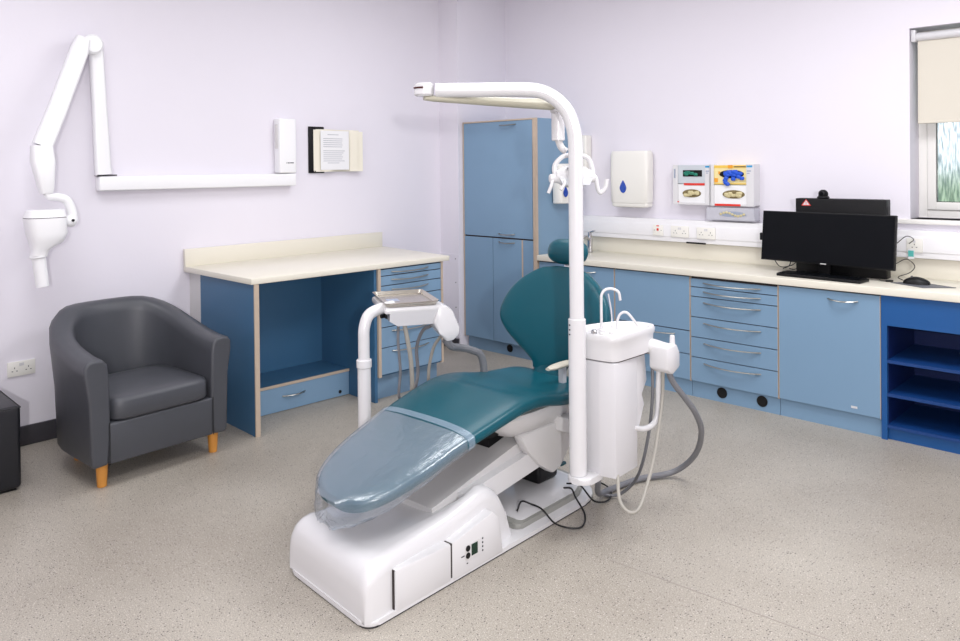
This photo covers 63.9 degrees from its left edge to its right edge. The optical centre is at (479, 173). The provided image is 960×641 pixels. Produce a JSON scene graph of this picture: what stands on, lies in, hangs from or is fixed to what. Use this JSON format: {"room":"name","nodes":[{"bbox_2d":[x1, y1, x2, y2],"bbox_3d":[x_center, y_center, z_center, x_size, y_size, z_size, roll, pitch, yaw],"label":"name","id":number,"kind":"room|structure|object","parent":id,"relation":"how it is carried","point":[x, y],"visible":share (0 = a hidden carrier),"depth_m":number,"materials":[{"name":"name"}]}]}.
{"room":"dental clinic","nodes":[
{"label":"dental clinic","id":0,"kind":"room"},
{"bbox_2d":[0,0,440,425],"bbox_3d":[-2.200,-0.019,5.105,0.150,3.200,7.212,0,1,43],"label":"wall","id":1,"kind":"structure","parent":0,"point":[194,87],"depth_m":5.25,"materials":[{"name":"paint"}]},
{"bbox_2d":[7,358,34,377],"bbox_3d":[-2.672,1.136,4.481,0.012,0.085,0.145,0,1,43],"label":"wall socket","id":2,"kind":"object","parent":1,"relation":"attached to","point":[18,368],"visible":1,"depth_m":4.47,"materials":[{"name":"white plastic"}]},
{"bbox_2d":[20,419,56,446],"bbox_3d":[-2.441,1.529,4.723,0.018,0.115,6.085,0,1,43],"label":"baseboard","id":3,"kind":"structure","parent":1,"relation":"attached to","point":[44,430],"depth_m":4.54,"materials":[{"name":"grey"}]},
{"bbox_2d":[23,34,295,287],"bbox_3d":[-2.026,-0.111,5.059,0.300,1.478,1.910,0,1,34],"label":"dental x-ray machine","id":4,"kind":"object","parent":1,"relation":"attached to","point":[45,229],"visible":1,"depth_m":4.66,"materials":[{"name":"white plastic"}]},
{"bbox_2d":[308,126,362,172],"bbox_3d":[-1.139,-0.182,6.080,0.486,0.360,0.046,-1,1,-45],"label":"folder","id":5,"kind":"object","parent":1,"relation":"attached to","point":[329,150],"visible":1,"depth_m":6.05,"materials":[{"name":"beige paper"}]},
{"bbox_2d":[438,0,505,344],"bbox_3d":[-0.094,-0.056,7.127,0.348,3.200,0.660,0,1,44],"label":"wall","id":6,"kind":"structure","parent":1,"relation":"attached to","point":[471,33],"depth_m":6.87,"materials":[{"name":"paint"}]},
{"bbox_2d":[444,338,458,345],"bbox_3d":[-0.297,1.506,6.885,0.308,0.085,0.019,0,1,44],"label":"baseboard","id":7,"kind":"structure","parent":6,"relation":"attached to","point":[455,340],"depth_m":6.79,"materials":[{"name":"grey plastic"}]},
{"bbox_2d":[0,346,959,640],"bbox_3d":[0.123,1.626,2.777,7.220,0.101,7.600,-1,1,-44],"label":"floor","id":8,"kind":"structure","parent":0,"point":[780,528],"depth_m":3.21,"materials":[{"name":"plastic"}]},
{"bbox_2d":[0,390,20,493],"bbox_3d":[-2.649,1.383,3.867,0.490,0.425,0.491,-1,1,-44],"label":"pouffe","id":9,"kind":"object","parent":8,"relation":"on","point":[10,444],"visible":1,"depth_m":3.83,"materials":[{"name":"black leather"}]},
{"bbox_2d":[49,296,229,487],"bbox_3d":[-1.957,1.163,4.321,0.755,0.845,0.804,0,1,41],"label":"armchair","id":10,"kind":"object","parent":8,"relation":"on","point":[133,376],"visible":1,"depth_m":4.20,"materials":[{"name":"grey leather"}]},
{"bbox_2d":[108,364,205,419],"bbox_3d":[-1.879,1.192,4.255,0.550,0.135,0.552,0,1,41],"label":"seat cushion","id":11,"kind":"object","parent":10,"relation":"on","point":[152,390],"depth_m":4.13,"materials":[{"name":"grey leather"}]},
{"bbox_2d":[190,270,377,436],"bbox_3d":[-1.329,1.116,5.226,0.916,0.911,0.908,-1,1,-44],"label":"base cabinet","id":12,"kind":"object","parent":8,"relation":"on","point":[294,343],"visible":0.9,"depth_m":5.33,"materials":[{"name":"blue laminate"}]},
{"bbox_2d":[260,360,346,387],"bbox_3d":[-1.359,1.398,5.266,0.866,0.016,0.340,-1,1,-44],"label":"shelf","id":13,"kind":"object","parent":12,"relation":"attached to","point":[304,372],"depth_m":5.35,"materials":[{"name":"blue laminate"}]},
{"bbox_2d":[183,232,448,284],"bbox_3d":[-1.103,0.579,5.494,1.705,0.153,0.972,-1,1,-44],"label":"countertop","id":14,"kind":"structure","parent":12,"relation":"on","point":[284,260],"depth_m":5.43,"materials":[{"name":"beige laminate"}]},
{"bbox_2d":[376,261,443,398],"bbox_3d":[-0.714,1.106,5.679,0.594,0.911,0.742,-1,1,-44],"label":"base cabinet","id":15,"kind":"object","parent":8,"relation":"on","point":[428,277],"visible":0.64,"depth_m":5.42,"materials":[{"name":"blue laminate"}]},
{"bbox_2d":[290,239,610,628],"bbox_3d":[-0.076,0.965,3.482,0.715,1.217,1.673,0,1,42],"label":"dental chair","id":16,"kind":"object","parent":8,"relation":"on","point":[428,493],"visible":0.88,"depth_m":3.17,"materials":[{"name":"white plastic"}]},
{"bbox_2d":[356,297,458,430],"bbox_3d":[-0.388,1.081,3.776,0.502,0.927,0.560,0,1,42],"label":"instrument arm","id":17,"kind":"object","parent":16,"relation":"attached to","point":[442,319],"visible":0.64,"depth_m":3.65,"materials":[{"name":"white plastic"}]},
{"bbox_2d":[397,326,401,398],"bbox_3d":[-0.389,0.926,3.737,0.025,0.425,0.070,-1,0,6],"label":"hose","id":18,"kind":"object","parent":17,"relation":"hanging from","point":[398,327],"visible":0.76,"depth_m":3.71,"materials":[{"name":"grey"}]},
{"bbox_2d":[372,289,438,306],"bbox_3d":[-0.376,0.623,3.839,0.266,0.020,0.374,-1,0,-18],"label":"tray","id":19,"kind":"object","parent":17,"relation":"on","point":[413,297],"visible":0.99,"depth_m":3.87,"materials":[{"name":"silver metal"}]},
{"bbox_2d":[403,326,413,390],"bbox_3d":[-0.353,0.936,3.740,0.061,0.449,0.101,-1,0,-14],"label":"hose","id":20,"kind":"object","parent":17,"relation":"hanging from","point":[405,329],"visible":0.69,"depth_m":3.71,"materials":[{"name":"grey"}]},
{"bbox_2d":[414,324,431,388],"bbox_3d":[-0.297,0.959,3.904,0.118,0.390,0.038,-1,0,-1],"label":"hose","id":21,"kind":"object","parent":17,"relation":"hanging from","point":[423,329],"visible":0.84,"depth_m":3.90,"materials":[{"name":"grey"}]},
{"bbox_2d":[427,336,441,380],"bbox_3d":[-0.256,0.982,3.859,0.143,0.350,0.049,-1,0,5],"label":"hose","id":22,"kind":"object","parent":17,"relation":"hanging from","point":[439,337],"visible":0.61,"depth_m":3.86,"materials":[{"name":"grey"}]},
{"bbox_2d":[442,339,487,371],"bbox_3d":[-0.077,0.989,3.869,0.278,0.372,0.063,-1,1,-40],"label":"hose","id":23,"kind":"object","parent":17,"relation":"attached to","point":[450,345],"visible":0.73,"depth_m":3.89,"materials":[{"name":"grey plastic"}]},
{"bbox_2d":[318,366,568,512],"bbox_3d":[-0.108,1.103,3.413,0.594,0.275,1.415,0,1,42],"label":"seat cushion","id":24,"kind":"object","parent":16,"relation":"on","point":[496,414],"depth_m":3.25,"materials":[{"name":"teal leather"}]},
{"bbox_2d":[554,287,679,478],"bbox_3d":[0.548,0.902,3.539,0.605,0.805,0.412,0,1,42],"label":"dental spittoon unit","id":25,"kind":"object","parent":16,"relation":"attached to","point":[615,351],"visible":0.92,"depth_m":3.34,"materials":[{"name":"white plastic"}]},
{"bbox_2d":[414,82,608,485],"bbox_3d":[0.155,0.468,3.392,0.856,1.717,0.285,-1,0,2],"label":"light","id":26,"kind":"object","parent":25,"relation":"attached to","point":[574,176],"visible":0.99,"depth_m":3.28,"materials":[{"name":"white metal"}]},
{"bbox_2d":[586,321,654,362],"bbox_3d":[0.605,0.753,3.464,0.384,0.120,0.254,-1,1,-44],"label":"basin","id":27,"kind":"object","parent":25,"relation":"in","point":[624,341],"depth_m":3.35,"materials":[{"name":"white ceramic"}]},
{"bbox_2d":[604,368,653,496],"bbox_3d":[0.665,1.212,3.601,0.259,0.695,0.211,-1,0,-2],"label":"air hose","id":28,"kind":"object","parent":25,"relation":"hanging from","point":[633,482],"visible":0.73,"depth_m":3.57,"materials":[{"name":"grey plastic"}]},
{"bbox_2d":[616,372,664,514],"bbox_3d":[0.709,1.144,3.336,0.129,0.535,0.380,0,1,42],"label":"hose","id":29,"kind":"object","parent":25,"relation":"hanging from","point":[640,505],"visible":0.98,"depth_m":3.31,"materials":[{"name":"white plastic"}]},
{"bbox_2d":[595,373,703,496],"bbox_3d":[0.823,1.215,3.667,0.428,0.696,0.646,0,1,42],"label":"hose","id":30,"kind":"object","parent":25,"relation":"hanging from","point":[598,491],"visible":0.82,"depth_m":3.71,"materials":[{"name":"grey plastic"}]},
{"bbox_2d":[463,118,568,359],"bbox_3d":[0.345,0.545,6.713,0.841,1.995,0.614,0,1,44],"label":"tall cabinet","id":31,"kind":"object","parent":8,"relation":"on","point":[511,218],"visible":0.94,"depth_m":6.50,"materials":[{"name":"blue laminate"}]},
{"bbox_2d":[553,164,568,203],"bbox_3d":[0.718,0.087,6.408,0.118,0.330,0.260,0,1,44],"label":"soap dispenser","id":32,"kind":"object","parent":31,"relation":"attached to","point":[559,197],"visible":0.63,"depth_m":6.31,"materials":[{"name":"white plastic"}]},
{"bbox_2d":[516,487,585,528],"bbox_3d":[0.365,1.521,3.484,0.264,0.082,0.344,0,1,42],"label":"lead","id":33,"kind":"object","parent":8,"relation":"on","point":[521,501],"visible":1,"depth_m":3.46,"materials":[{"name":"black"}]},
{"bbox_2d":[539,261,615,321],"bbox_3d":[0.923,1.123,6.178,0.729,0.836,0.594,0,1,44],"label":"base cabinet","id":34,"kind":"object","parent":8,"relation":"on","point":[604,276],"visible":0.2,"depth_m":5.80,"materials":[{"name":"blue laminate"}]},
{"bbox_2d":[537,236,959,302],"bbox_3d":[2.013,0.618,5.125,3.762,0.165,0.582,0,1,44],"label":"countertop","id":35,"kind":"structure","parent":34,"relation":"on","point":[738,263],"depth_m":5.35,"materials":[{"name":"beige laminate"}]},
{"bbox_2d":[583,230,594,252],"bbox_3d":[0.876,0.563,6.306,0.084,0.192,0.192,0,1,44],"label":"mixer tap","id":36,"kind":"object","parent":35,"relation":"on","point":[589,238],"visible":0.77,"depth_m":6.35,"materials":[{"name":"silver metal"}]},
{"bbox_2d":[686,242,705,244],"bbox_3d":[1.625,0.527,5.788,0.160,0.013,0.013,0,1,45],"label":"pen","id":37,"kind":"object","parent":35,"relation":"on","point":[686,242],"visible":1,"depth_m":5.78,"materials":[{"name":"black plastic"}]},
{"bbox_2d":[776,270,868,283],"bbox_3d":[2.131,0.646,4.800,0.140,0.022,0.520,-1,1,-42],"label":"keyboard","id":38,"kind":"object","parent":35,"relation":"on","point":[818,276],"visible":1,"depth_m":4.75,"materials":[{"name":"black plastic"}]},
{"bbox_2d":[760,210,897,275],"bbox_3d":[2.208,0.455,4.920,0.128,0.403,0.869,-1,1,-43],"label":"monitor","id":39,"kind":"object","parent":35,"relation":"on","point":[866,241],"visible":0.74,"depth_m":4.86,"materials":[{"name":"black plastic"}]},
{"bbox_2d":[796,198,890,278],"bbox_3d":[2.329,0.410,4.949,0.557,0.490,0.094,0,1,44],"label":"desktop computer","id":40,"kind":"object","parent":35,"relation":"on","point":[830,205],"visible":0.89,"depth_m":4.89,"materials":[{"name":"black plastic"}]},
{"bbox_2d":[817,190,829,198],"bbox_3d":[2.242,0.137,5.024,0.079,0.057,0.079,0,1,44],"label":"webcam","id":41,"kind":"object","parent":40,"relation":"on","point":[822,194],"visible":1,"depth_m":5.00,"materials":[{"name":"black plastic"}]},
{"bbox_2d":[887,206,889,275],"bbox_3d":[2.530,0.422,4.758,0.002,0.430,0.050,0,1,44],"label":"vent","id":42,"kind":"object","parent":40,"relation":"attached to","point":[888,207],"depth_m":4.75,"materials":[{"name":"black plastic"}]},
{"bbox_2d":[896,259,914,279],"bbox_3d":[2.599,0.589,4.693,0.105,0.130,0.039,0,0,21],"label":"cable","id":43,"kind":"object","parent":35,"relation":"on","point":[903,259],"visible":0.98,"depth_m":4.70,"materials":[{"name":"black plastic"}]},
{"bbox_2d":[890,282,955,287],"bbox_3d":[2.585,0.654,4.493,0.170,0.003,0.294,-1,0,-19],"label":"mat","id":44,"kind":"object","parent":35,"relation":"on","point":[901,283],"visible":0.76,"depth_m":4.46,"materials":[{"name":"grey"}]},
{"bbox_2d":[903,276,930,284],"bbox_3d":[2.570,0.629,4.528,0.138,0.046,0.078,0,1,44],"label":"computer mouse","id":45,"kind":"object","parent":44,"relation":"on","point":[911,280],"visible":1,"depth_m":4.50,"materials":[{"name":"black plastic"}]},
{"bbox_2d":[566,482,611,502],"bbox_3d":[0.547,1.523,3.768,0.255,0.069,0.238,0,1,42],"label":"lead","id":46,"kind":"object","parent":8,"relation":"on","point":[582,487],"visible":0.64,"depth_m":3.65,"materials":[{"name":"black"}]},
{"bbox_2d":[615,268,692,395],"bbox_3d":[1.409,1.122,5.708,0.617,0.836,0.594,0,1,44],"label":"base cabinet","id":47,"kind":"object","parent":8,"relation":"on","point":[662,300],"visible":0.32,"depth_m":5.46,"materials":[{"name":"blue laminate"}]},
{"bbox_2d":[690,276,780,414],"bbox_3d":[1.852,1.121,5.277,0.612,0.836,0.598,0,1,44],"label":"base cabinet","id":48,"kind":"object","parent":8,"relation":"on","point":[735,324],"visible":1,"depth_m":5.08,"materials":[{"name":"blue laminate"}]},
{"bbox_2d":[778,285,881,436],"bbox_3d":[2.289,1.120,4.854,0.599,0.836,0.598,0,1,44],"label":"base cabinet","id":49,"kind":"object","parent":8,"relation":"on","point":[830,340],"visible":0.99,"depth_m":4.65,"materials":[{"name":"blue laminate"}]},
{"bbox_2d":[881,295,959,453],"bbox_3d":[2.751,1.119,4.435,0.643,0.836,0.557,0,1,44],"label":"shelf unit","id":50,"kind":"object","parent":8,"relation":"on","point":[920,338],"visible":0.93,"depth_m":4.45,"materials":[{"name":"blue laminate"}]},
{"bbox_2d":[505,0,959,231],"bbox_3d":[2.649,-0.068,5.128,7.350,3.200,0.320,0,1,44],"label":"wall","id":51,"kind":"structure","parent":0,"point":[819,95],"depth_m":5.60,"materials":[{"name":"paint"}]},
{"bbox_2d":[582,135,591,168],"bbox_3d":[0.877,-0.144,6.555,0.130,0.355,0.089,0,1,44],"label":"wall dispenser","id":52,"kind":"object","parent":51,"relation":"attached to","point":[586,139],"visible":0.23,"depth_m":6.49,"materials":[{"name":"white plastic"}]},
{"bbox_2d":[611,151,652,207],"bbox_3d":[1.222,0.049,6.199,0.356,0.454,0.124,0,1,44],"label":"dispenser","id":53,"kind":"object","parent":51,"relation":"attached to","point":[631,171],"visible":1,"depth_m":6.13,"materials":[{"name":"white plastic"}]},
{"bbox_2d":[673,165,710,204],"bbox_3d":[1.624,0.087,5.822,0.313,0.300,0.110,0,1,44],"label":"dispenser","id":54,"kind":"object","parent":51,"relation":"attached to","point":[691,183],"visible":0.97,"depth_m":5.79,"materials":[{"name":"white plastic"}]},
{"bbox_2d":[677,183,704,201],"bbox_3d":[1.589,0.149,5.797,0.225,0.146,0.004,0,1,44],"label":"print","id":55,"kind":"object","parent":54,"relation":"attached to","point":[686,192],"depth_m":5.80,"materials":[{"name":"white"}]},
{"bbox_2d":[706,207,759,221],"bbox_3d":[1.846,0.298,5.621,0.370,0.093,0.095,0,1,44],"label":"dispenser","id":56,"kind":"object","parent":51,"relation":"attached to","point":[712,213],"visible":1,"depth_m":5.57,"materials":[{"name":"white plastic"}]},
{"bbox_2d":[709,164,759,206],"bbox_3d":[1.846,0.088,5.602,0.343,0.302,0.118,0,1,44],"label":"dispenser","id":57,"kind":"object","parent":51,"relation":"attached to","point":[731,185],"visible":1,"depth_m":5.55,"materials":[{"name":"white plastic"}]},
{"bbox_2d":[715,204,740,205],"bbox_3d":[1.800,0.232,5.595,0.200,0.015,0.002,0,1,44],"label":"print","id":58,"kind":"object","parent":57,"relation":"attached to","point":[715,204],"depth_m":5.59},
{"bbox_2d":[714,165,745,183],"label":"print","id":59,"kind":"object","parent":57,"relation":"on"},
{"bbox_2d":[583,215,959,260],"bbox_3d":[2.187,0.443,5.306,3.762,0.170,0.077,0,1,44],"label":"trunking","id":60,"kind":"object","parent":51,"relation":"attached to","point":[939,245],"visible":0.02,"depth_m":5.66,"materials":[{"name":"white plastic"}]},
{"bbox_2d":[653,225,662,235],"bbox_3d":[1.391,0.446,6.013,0.090,0.082,0.012,0,1,44],"label":"switch","id":61,"kind":"object","parent":60,"relation":"attached to","point":[657,229],"visible":1,"depth_m":6.01,"materials":[{"name":"white plastic"}]},
{"bbox_2d":[671,226,688,237],"bbox_3d":[1.528,0.448,5.881,0.150,0.085,0.012,0,1,44],"label":"wall socket","id":62,"kind":"object","parent":60,"relation":"attached to","point":[676,231],"visible":1,"depth_m":5.87,"materials":[{"name":"white plastic"}]},
{"bbox_2d":[697,227,715,239],"bbox_3d":[1.684,0.449,5.731,0.150,0.085,0.012,0,1,44],"label":"wall socket","id":63,"kind":"object","parent":60,"relation":"attached to","point":[702,233],"visible":1,"depth_m":5.72,"materials":[{"name":"white plastic"}]},
{"bbox_2d":[908,249,913,258],"bbox_3d":[2.671,0.501,4.765,0.035,0.061,0.005,0,1,44],"label":"tag","id":64,"kind":"object","parent":60,"relation":"on","point":[910,251],"visible":1,"depth_m":4.76,"materials":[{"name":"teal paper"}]},
{"bbox_2d":[906,238,922,252],"bbox_3d":[2.689,0.447,4.758,0.090,0.085,0.012,0,1,44],"label":"wall socket","id":65,"kind":"object","parent":60,"relation":"attached to","point":[917,244],"visible":1,"depth_m":4.75,"materials":[{"name":"white plastic"}]},
{"bbox_2d":[898,27,959,225],"bbox_3d":[3.091,-0.298,4.626,1.095,1.230,0.280,0,1,44],"label":"window","id":66,"kind":"structure","parent":51,"relation":"in","point":[939,143],"depth_m":4.91,"materials":[{"name":"white plastic"}]},
{"bbox_2d":[911,28,959,123],"bbox_3d":[3.068,-0.607,4.553,0.915,0.590,0.060,0,1,44],"label":"roller blind","id":67,"kind":"object","parent":66,"relation":"attached to","point":[938,51],"visible":1,"depth_m":4.77,"materials":[{"name":"fabric"}]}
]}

